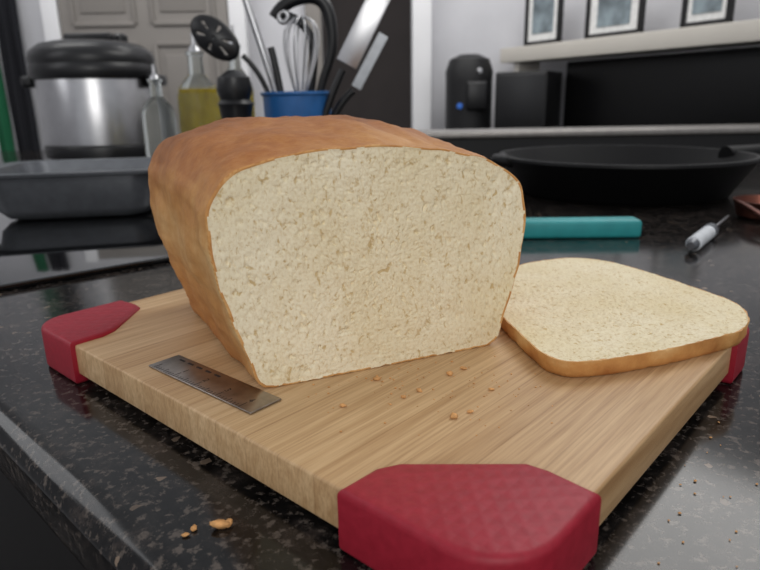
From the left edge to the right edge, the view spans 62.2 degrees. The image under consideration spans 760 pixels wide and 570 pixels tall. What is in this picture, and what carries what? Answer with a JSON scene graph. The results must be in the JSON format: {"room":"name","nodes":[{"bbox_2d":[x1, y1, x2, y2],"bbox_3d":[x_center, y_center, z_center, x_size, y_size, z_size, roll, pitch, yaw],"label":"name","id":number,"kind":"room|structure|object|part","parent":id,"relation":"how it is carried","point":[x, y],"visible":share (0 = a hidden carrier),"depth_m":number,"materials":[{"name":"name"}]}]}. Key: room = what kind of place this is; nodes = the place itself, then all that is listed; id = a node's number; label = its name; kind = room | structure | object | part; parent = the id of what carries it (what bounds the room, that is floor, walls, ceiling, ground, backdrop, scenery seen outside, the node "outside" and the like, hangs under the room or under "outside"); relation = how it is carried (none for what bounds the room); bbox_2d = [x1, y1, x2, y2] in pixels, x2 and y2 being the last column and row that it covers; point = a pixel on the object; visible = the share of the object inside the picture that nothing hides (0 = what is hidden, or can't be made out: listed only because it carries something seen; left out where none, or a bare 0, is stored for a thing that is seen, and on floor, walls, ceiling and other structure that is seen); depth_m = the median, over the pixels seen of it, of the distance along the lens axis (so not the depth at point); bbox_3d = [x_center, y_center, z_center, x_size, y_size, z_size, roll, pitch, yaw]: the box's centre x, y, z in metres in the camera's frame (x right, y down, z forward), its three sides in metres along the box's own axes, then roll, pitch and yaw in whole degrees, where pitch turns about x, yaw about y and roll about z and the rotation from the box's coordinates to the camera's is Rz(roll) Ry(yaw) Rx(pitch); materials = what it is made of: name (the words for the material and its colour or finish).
{"room":"kitchen","nodes":[
{"label":"kitchen","id":0,"kind":"room"},
{"bbox_2d":[0,0,525,150],"bbox_3d":[-0.708,-1.031,2.966,2.820,2.430,0.080,-1,16,0],"label":"wall","id":1,"kind":"structure","parent":0,"point":[482,27],"depth_m":2.90,"materials":[{"name":"paint"}]},
{"bbox_2d":[0,67,14,150],"bbox_3d":[-1.778,-0.894,2.921,0.066,2.230,0.038,-1,16,0],"label":"curtain","id":2,"kind":"object","parent":1,"relation":"hanging from","point":[6,136],"visible":0.19,"depth_m":2.96,"materials":[{"name":"fabric"}]},
{"bbox_2d":[0,0,39,150],"bbox_3d":[-1.668,-0.894,2.911,0.105,2.230,0.038,-1,16,0],"label":"curtain","id":3,"kind":"object","parent":1,"relation":"hanging from","point":[11,48],"visible":0.46,"depth_m":2.89,"materials":[{"name":"fabric"}]},
{"bbox_2d":[68,0,75,24],"bbox_3d":[-1.355,-1.397,2.708,0.020,0.520,0.016,-1,16,0],"label":"trim","id":4,"kind":"structure","parent":1,"relation":"attached to","point":[70,2],"depth_m":2.76,"materials":[{"name":"grey paint"}]},
{"bbox_2d":[74,21,135,26],"bbox_3d":[-1.215,-1.150,2.781,0.270,0.020,0.016,-1,16,0],"label":"trim","id":5,"kind":"structure","parent":1,"relation":"attached to","point":[130,23],"depth_m":2.77,"materials":[{"name":"grey paint"}]},
{"bbox_2d":[130,0,137,23],"bbox_3d":[-1.085,-1.402,2.708,0.020,0.520,0.016,-1,16,0],"label":"trim","id":6,"kind":"structure","parent":1,"relation":"attached to","point":[132,2],"depth_m":2.76,"materials":[{"name":"grey paint"}]},
{"bbox_2d":[148,0,154,23],"bbox_3d":[-1.005,-1.403,2.708,0.020,0.520,0.016,-1,16,0],"label":"trim","id":7,"kind":"structure","parent":1,"relation":"attached to","point":[151,4],"depth_m":2.76,"materials":[{"name":"grey paint"}]},
{"bbox_2d":[153,44,163,96],"bbox_3d":[-0.994,-0.808,2.882,0.020,0.550,0.016,-1,16,0],"label":"trim","id":8,"kind":"structure","parent":1,"relation":"attached to","point":[156,50],"depth_m":2.82,"materials":[{"name":"grey paint"}]},
{"bbox_2d":[153,20,205,25],"bbox_3d":[-0.865,-1.156,2.781,0.270,0.020,0.016,-1,16,0],"label":"trim","id":9,"kind":"structure","parent":1,"relation":"attached to","point":[187,22],"depth_m":2.77,"materials":[{"name":"grey paint"}]},
{"bbox_2d":[155,41,211,46],"bbox_3d":[-0.864,-1.075,2.805,0.270,0.020,0.016,-1,16,0],"label":"trim","id":10,"kind":"structure","parent":1,"relation":"attached to","point":[168,43],"depth_m":2.80,"materials":[{"name":"grey paint"}]},
{"bbox_2d":[210,0,215,17],"bbox_3d":[-0.735,-1.408,2.708,0.020,0.520,0.016,-1,16,0],"label":"trim","id":11,"kind":"structure","parent":1,"relation":"attached to","point":[212,2],"depth_m":2.76,"materials":[{"name":"grey paint"}]},
{"bbox_2d":[215,58,220,77],"bbox_3d":[-0.724,-0.813,2.882,0.020,0.550,0.016,-1,16,0],"label":"trim","id":12,"kind":"structure","parent":1,"relation":"attached to","point":[218,67],"depth_m":2.83,"materials":[{"name":"grey paint"}]},
{"bbox_2d":[305,4,322,90],"bbox_3d":[-0.298,-1.021,2.909,0.070,2.430,0.060,-1,16,0],"label":"trim","id":13,"kind":"structure","parent":1,"relation":"attached to","point":[312,11],"depth_m":2.84,"materials":[{"name":"grey paint"}]},
{"bbox_2d":[411,0,431,129],"bbox_3d":[0.189,-1.024,2.889,0.085,2.430,0.140,-1,16,0],"label":"trim","id":14,"kind":"structure","parent":1,"relation":"attached to","point":[421,10],"depth_m":2.83,"materials":[{"name":"white paint"}]},
{"bbox_2d":[322,0,410,127],"bbox_3d":[0.026,-1.382,4.118,1.700,2.430,0.080,-1,16,0],"label":"wall","id":15,"kind":"structure","parent":0,"point":[385,95],"depth_m":4.07,"materials":[{"name":"paint"}]},
{"bbox_2d":[540,0,759,126],"bbox_3d":[1.987,-0.462,0.870,0.080,2.430,5.000,-10,19,-29],"label":"wall","id":16,"kind":"structure","parent":0,"point":[659,14],"depth_m":2.36,"materials":[{"name":"paint"}]},
{"bbox_2d":[500,19,759,71],"bbox_3d":[1.237,-0.708,1.831,0.160,0.136,2.500,-10,19,-29],"label":"wall shelf","id":17,"kind":"object","parent":16,"relation":"attached to","point":[747,32],"visible":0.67,"depth_m":2.23,"materials":[{"name":"paint"}]},
{"bbox_2d":[524,0,563,45],"bbox_3d":[0.683,-1.134,2.628,0.020,0.250,0.207,-10,19,-29],"label":"picture frame","id":18,"kind":"object","parent":17,"relation":"on","point":[543,24],"visible":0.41,"depth_m":2.63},
{"bbox_3d":[0.685,-1.023,2.661,0.020,0.018,0.207,-10,19,-29],"label":"rail","id":19,"kind":"part","parent":18,"relation":"part of","materials":[{"name":"black wood"}]},
{"bbox_2d":[532,0,554,33],"bbox_3d":[0.680,-1.134,2.627,0.004,0.155,0.120,-10,19,-29],"label":"print","id":20,"kind":"object","parent":18,"relation":"on","point":[543,11],"depth_m":2.63},
{"bbox_2d":[584,0,646,38],"bbox_3d":[0.868,-1.029,2.329,0.020,0.210,0.260,-10,19,-29],"label":"picture frame","id":21,"kind":"object","parent":17,"relation":"on","point":[603,18],"visible":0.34,"depth_m":2.33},
{"bbox_3d":[0.870,-0.936,2.356,0.020,0.018,0.260,-10,19,-29],"label":"rail","id":22,"kind":"part","parent":21,"relation":"part of","materials":[{"name":"black wood"}]},
{"bbox_2d":[596,0,631,27],"bbox_3d":[0.865,-1.028,2.328,0.004,0.130,0.151,-10,19,-29],"label":"print","id":23,"kind":"object","parent":21,"relation":"on","point":[609,13],"depth_m":2.33},
{"bbox_2d":[679,0,735,27],"bbox_3d":[1.056,-0.946,2.018,0.020,0.220,0.175,-10,19,-29],"label":"picture frame","id":24,"kind":"object","parent":17,"relation":"on","point":[693,12],"visible":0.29,"depth_m":2.03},
{"bbox_3d":[1.057,-0.849,2.047,0.020,0.018,0.175,-10,19,-29],"label":"rail","id":25,"kind":"part","parent":24,"relation":"part of","materials":[{"name":"black wood"}]},
{"bbox_2d":[691,0,722,14],"bbox_3d":[1.053,-0.945,2.017,0.004,0.136,0.102,-10,19,-29],"label":"print","id":26,"kind":"object","parent":24,"relation":"on","point":[698,7],"depth_m":2.03},
{"bbox_3d":[0.311,0.627,1.645,5.600,0.040,6.400,-1,16,0],"label":"floor","id":27,"kind":"structure","parent":0,"visible":0},
{"bbox_2d":[39,0,62,41],"bbox_3d":[-1.444,-0.807,2.903,0.070,2.120,0.060,-1,16,0],"label":"frame","id":28,"kind":"object","parent":27,"relation":"on","point":[49,9],"visible":0.02,"depth_m":2.77,"materials":[{"name":"white paint"}]},
{"bbox_2d":[57,0,228,103],"bbox_3d":[-1.034,-0.814,2.903,0.740,2.060,0.040,-1,16,0],"label":"door","id":29,"kind":"structure","parent":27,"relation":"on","point":[144,33],"depth_m":2.79,"materials":[{"name":"grey paint"}]},
{"bbox_2d":[79,0,125,13],"bbox_3d":[-1.220,-1.400,2.709,0.200,0.430,0.012,-1,16,0],"label":"panel","id":30,"kind":"object","parent":29,"relation":"attached to","point":[86,6],"visible":1,"depth_m":2.76,"materials":[{"name":"grey paint"}]},
{"bbox_2d":[159,0,205,12],"bbox_3d":[-0.870,-1.406,2.709,0.200,0.430,0.012,-1,16,0],"label":"panel","id":31,"kind":"object","parent":29,"relation":"attached to","point":[165,5],"visible":1,"depth_m":2.76,"materials":[{"name":"grey paint"}]},
{"bbox_2d":[165,54,211,133],"bbox_3d":[-0.859,-0.811,2.884,0.200,0.460,0.012,-1,16,0],"label":"panel","id":32,"kind":"object","parent":29,"relation":"attached to","point":[176,65],"visible":0.38,"depth_m":2.83,"materials":[{"name":"grey paint"}]},
{"bbox_2d":[227,0,251,83],"bbox_3d":[-0.624,-0.821,2.903,0.070,2.120,0.060,-1,16,0],"label":"frame","id":33,"kind":"object","parent":27,"relation":"on","point":[237,14],"visible":0.02,"depth_m":2.78,"materials":[{"name":"white paint"}]},
{"bbox_2d":[445,54,492,128],"bbox_3d":[0.393,-0.394,2.860,0.204,1.230,0.217,-1,16,0],"label":"tower speaker","id":34,"kind":"object","parent":27,"relation":"on","point":[469,77],"visible":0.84,"depth_m":2.65},
{"bbox_3d":[-0.089,0.322,1.097,2.710,0.868,2.295,-1,16,0],"label":"base cabinet","id":35,"kind":"object","parent":27,"relation":"on","visible":0},
{"bbox_2d":[0,151,759,569],"bbox_3d":[-0.102,-0.114,0.970,2.800,0.040,2.374,-1,16,0],"label":"countertop","id":36,"kind":"structure","parent":35,"relation":"on","point":[119,487],"depth_m":0.26,"materials":[{"name":"black stone"}]},
{"bbox_2d":[0,209,169,290],"bbox_3d":[-0.302,-0.093,0.830,0.761,0.006,0.521,-14,21,-38],"label":"glass cooktop","id":37,"kind":"object","parent":36,"relation":"in","point":[42,251],"visible":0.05,"depth_m":0.63,"materials":[{"name":"black glass"}]},
{"bbox_2d":[0,157,151,219],"bbox_3d":[-0.392,-0.131,0.846,0.246,0.060,0.210,-4,17,-10],"label":"baking pan","id":38,"kind":"object","parent":37,"relation":"on","point":[99,187],"visible":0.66,"depth_m":0.77,"materials":[{"name":"grey metal"}]},
{"bbox_2d":[20,32,166,159],"bbox_3d":[-0.784,-0.525,1.749,0.328,0.332,0.328,15,23,43],"label":"pressure cooker","id":39,"kind":"object","parent":36,"relation":"on","point":[92,90],"visible":0.84,"depth_m":1.63,"materials":[{"name":"silver metal"}]},
{"bbox_3d":[-0.953,-0.559,1.738,0.030,0.030,0.100,-1,16,0],"label":"handle","id":40,"kind":"part","parent":39,"relation":"part of","materials":[{"name":"black plastic"}]},
{"bbox_3d":[-0.787,-0.671,1.706,0.130,0.022,0.035,-1,16,0],"label":"lid handle","id":41,"kind":"part","parent":39,"relation":"part of","materials":[{"name":"black plastic"}]},
{"bbox_3d":[-0.786,-0.632,1.718,0.324,0.060,0.324,-1,16,0],"label":"lid","id":42,"kind":"part","parent":39,"relation":"part of","materials":[{"name":"black plastic"}]},
{"bbox_3d":[-0.617,-0.565,1.738,0.030,0.030,0.100,-1,16,0],"label":"handle","id":43,"kind":"part","parent":39,"relation":"part of","materials":[{"name":"black plastic"}]},
{"bbox_2d":[141,64,177,156],"bbox_3d":[-0.454,-0.338,1.295,0.068,0.217,0.068,-1,16,0],"label":"glass cruet","id":44,"kind":"object","parent":36,"relation":"on","point":[158,117],"visible":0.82,"depth_m":1.27,"materials":[{"name":"glass"}]},
{"bbox_2d":[177,33,221,132],"bbox_3d":[-0.375,-0.374,1.306,0.086,0.277,0.086,-1,16,0],"label":"oil bottle","id":45,"kind":"object","parent":36,"relation":"on","point":[198,99],"visible":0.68,"depth_m":1.27,"materials":[{"name":"clear glass"}]},
{"bbox_2d":[216,69,253,118],"bbox_3d":[-0.219,-0.233,0.973,0.062,0.190,0.062,-1,16,0],"label":"pepper mill","id":46,"kind":"object","parent":36,"relation":"on","point":[234,89],"visible":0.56,"depth_m":0.94,"materials":[{"name":"black plastic"}]},
{"bbox_2d":[227,25,255,116],"bbox_3d":[-0.326,-0.428,1.436,0.076,0.304,0.076,-1,16,0],"label":"oil bottle","id":47,"kind":"object","parent":36,"relation":"on","point":[235,64],"visible":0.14,"depth_m":1.41,"materials":[{"name":"clear glass"}]},
{"bbox_2d":[260,91,330,117],"bbox_3d":[-0.132,-0.235,1.035,0.117,0.157,0.117,-1,16,0],"label":"utensil crock","id":48,"kind":"object","parent":36,"relation":"on","point":[284,103],"visible":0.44,"depth_m":0.97,"materials":[{"name":"blue ceramic"}]},
{"bbox_2d":[190,15,270,91],"bbox_3d":[-0.217,-0.295,0.999,0.145,0.251,0.015,-2,16,-4],"label":"slotted spoon","id":49,"kind":"object","parent":48,"relation":"in","point":[212,36],"visible":0.77,"depth_m":0.97,"materials":[{"name":"black plastic"}]},
{"bbox_2d":[190,15,239,60],"bbox_3d":[-0.255,-0.381,0.970,0.086,0.052,0.012,38,13,-10],"label":"bowl","id":50,"kind":"object","parent":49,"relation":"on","point":[211,35],"depth_m":0.97,"materials":[{"name":"black plastic"}]},
{"bbox_3d":[-0.180,-0.269,1.012,0.071,0.194,0.009,-2,16,-4],"label":"handle","id":51,"kind":"part","parent":49,"relation":"part of","materials":[{"name":"black plastic"}]},
{"bbox_2d":[242,0,276,91],"bbox_3d":[-0.185,-0.349,1.022,0.096,0.342,0.012,-1,16,0],"label":"spatula","id":52,"kind":"object","parent":48,"relation":"in","point":[247,4],"visible":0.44,"depth_m":1.01,"materials":[{"name":"metal"}]},
{"bbox_2d":[267,47,283,91],"bbox_3d":[-0.153,-0.269,0.994,0.036,0.202,0.011,-1,16,0],"label":"serving spoon","id":53,"kind":"object","parent":48,"relation":"in","point":[271,50],"visible":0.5,"depth_m":0.97,"materials":[{"name":"black plastic"}]},
{"bbox_2d":[283,16,319,90],"bbox_3d":[-0.120,-0.293,1.004,0.058,0.251,0.048,-1,16,0],"label":"whisk","id":54,"kind":"object","parent":48,"relation":"in","point":[295,19],"visible":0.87,"depth_m":0.98,"materials":[{"name":"metal"}]},
{"bbox_2d":[269,0,337,90],"bbox_3d":[-0.122,-0.327,1.041,0.108,0.296,0.022,-1,16,0],"label":"tongs","id":55,"kind":"object","parent":48,"relation":"in","point":[280,12],"visible":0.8,"depth_m":1.01,"materials":[{"name":"black plastic"}]},
{"bbox_3d":[-0.129,-0.315,1.045,0.058,0.263,0.014,-1,16,0],"label":"arm","id":56,"kind":"part","parent":55,"relation":"part of","materials":[{"name":"black plastic"}]},
{"bbox_2d":[322,0,389,115],"bbox_3d":[-0.051,-0.307,0.983,0.140,0.287,0.012,-1,16,0],"label":"steel turner","id":57,"kind":"object","parent":48,"relation":"in","point":[371,12],"visible":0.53,"depth_m":0.96,"materials":[{"name":"silver metal"}]},
{"bbox_3d":[-0.086,-0.252,0.999,0.069,0.174,0.012,-1,16,0],"label":"handle","id":58,"kind":"part","parent":57,"relation":"part of","materials":[{"name":"black plastic"}]},
{"bbox_3d":[-0.025,-0.390,0.959,0.034,0.115,0.003,27,14,-8],"label":"blade","id":59,"kind":"part","parent":57,"relation":"part of","materials":[{"name":"metal"}]},
{"bbox_2d":[331,32,387,114],"bbox_3d":[-0.049,-0.284,1.006,0.127,0.222,0.012,-1,16,0],"label":"spatula","id":60,"kind":"object","parent":48,"relation":"in","point":[381,39],"visible":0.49,"depth_m":0.99,"materials":[{"name":"silver metal"}]},
{"bbox_3d":[-0.075,-0.244,1.017,0.074,0.141,0.012,-1,16,0],"label":"handle","id":61,"kind":"part","parent":60,"relation":"part of","materials":[{"name":"black plastic"}]},
{"bbox_3d":[-0.016,-0.350,0.986,0.016,0.090,0.003,28,14,-8],"label":"blade","id":62,"kind":"part","parent":60,"relation":"part of","materials":[{"name":"white metal"}]},
{"bbox_2d":[41,288,748,569],"bbox_3d":[0.004,0.031,0.355,0.313,0.024,0.261,13,22,40],"label":"cutting board","id":63,"kind":"object","parent":36,"relation":"on","point":[529,492],"visible":0.52,"depth_m":0.24,"materials":[{"name":"brown wood"}]},
{"bbox_2d":[149,355,280,414],"bbox_3d":[-0.075,0.043,0.281,0.076,0.001,0.017,13,21,39],"label":"ruler","id":64,"kind":"object","parent":63,"relation":"on","point":[249,399],"visible":1,"depth_m":0.28,"materials":[{"name":"silver metal"}]},
{"bbox_2d":[148,115,525,387],"bbox_3d":[-0.032,-0.034,0.342,0.165,0.113,0.146,-8,18,-23],"label":"bread loaf","id":65,"kind":"object","parent":63,"relation":"on","point":[310,247],"visible":1,"depth_m":0.28,"materials":[{"name":"beige food"}]},
{"bbox_2d":[307,356,580,435],"bbox_3d":[0.031,0.045,0.266,0.118,0.002,0.069,-5,17,-15],"label":"crumbs","id":66,"kind":"object","parent":63,"relation":"on","point":[450,373],"visible":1,"depth_m":0.27,"materials":[{"name":"beige food"}]},
{"bbox_2d":[501,258,749,376],"bbox_3d":[0.131,0.011,0.365,0.133,0.010,0.186,-1,16,0],"label":"bread slice","id":67,"kind":"object","parent":63,"relation":"on","point":[574,317],"visible":0.96,"depth_m":0.33,"materials":[{"name":"beige food"}]},
{"bbox_2d":[181,421,757,566],"bbox_3d":[0.077,0.080,0.221,0.289,0.003,0.138,-1,16,0],"label":"crumb","id":68,"kind":"object","parent":36,"relation":"on","point":[220,523],"visible":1,"depth_m":0.22,"materials":[{"name":"beige food"}]},
{"bbox_2d":[523,216,641,238],"bbox_3d":[0.175,-0.066,0.684,0.193,0.019,0.063,0,16,2],"label":"scraper","id":69,"kind":"object","parent":36,"relation":"on","point":[541,227],"visible":0.52,"depth_m":0.65,"materials":[{"name":"teal plastic"}]},
{"bbox_2d":[418,124,759,159],"bbox_3d":[0.594,-0.336,1.488,1.400,0.070,0.140,-1,16,0],"label":"raised bar ledge","id":70,"kind":"object","parent":36,"relation":"on","point":[486,143],"visible":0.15,"depth_m":1.43,"materials":[{"name":"stone"}]},
{"bbox_2d":[490,144,759,206],"bbox_3d":[0.415,-0.190,1.003,0.491,0.070,0.370,-14,21,-38],"label":"skillet","id":71,"kind":"object","parent":36,"relation":"on","point":[605,175],"visible":0.94,"depth_m":0.85,"materials":[{"name":"black metal"}]},
{"bbox_3d":[0.185,-0.190,0.961,0.033,0.017,0.076,-1,16,0],"label":"helper handle","id":72,"kind":"part","parent":71,"relation":"part of","materials":[{"name":"metal"}]},
{"bbox_3d":[0.623,-0.209,0.998,0.177,0.038,0.034,-5,17,-12],"label":"handle","id":73,"kind":"part","parent":71,"relation":"part of","materials":[{"name":"metal"}]},
{"bbox_2d":[686,215,729,250],"bbox_3d":[0.343,-0.057,0.651,0.015,0.015,0.180,11,20,36],"label":"thermometer","id":74,"kind":"object","parent":36,"relation":"on","point":[709,231],"visible":1,"depth_m":0.60,"materials":[{"name":"white plastic"}]},
{"bbox_2d":[733,195,759,221],"bbox_3d":[0.430,-0.079,0.706,0.082,0.023,0.179,12,21,37],"label":"measuring cup","id":75,"kind":"object","parent":36,"relation":"on","point":[747,207],"visible":1,"depth_m":0.73,"materials":[{"name":"orange metal"}]},
{"bbox_3d":[0.411,-0.071,0.679,0.010,0.022,0.132,1,16,6],"label":"handle","id":76,"kind":"part","parent":75,"relation":"part of","materials":[{"name":"orange metal"}]},
{"bbox_3d":[1.206,0.065,1.972,0.240,0.821,2.300,-10,19,-29],"label":"media console","id":77,"kind":"object","parent":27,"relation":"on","visible":0},
{"bbox_2d":[494,71,562,127],"bbox_3d":[0.632,-0.740,2.705,0.224,0.330,0.224,9,19,30],"label":"case","id":78,"kind":"object","parent":77,"relation":"on","point":[523,99],"visible":0.58,"depth_m":2.60,"materials":[{"name":"black plastic"}]},
{"bbox_3d":[0.577,-0.712,2.615,0.200,0.310,0.006,9,19,30],"label":"panel","id":79,"kind":"part","parent":78,"relation":"part of","materials":[{"name":"black plastic"}]},
{"bbox_2d":[563,47,759,126],"bbox_3d":[1.064,-0.629,2.231,0.080,0.365,1.080,-10,19,-29],"label":"television","id":80,"kind":"object","parent":77,"relation":"on","point":[711,87],"visible":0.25,"depth_m":2.24,"materials":[{"name":"black plastic"}]}
]}

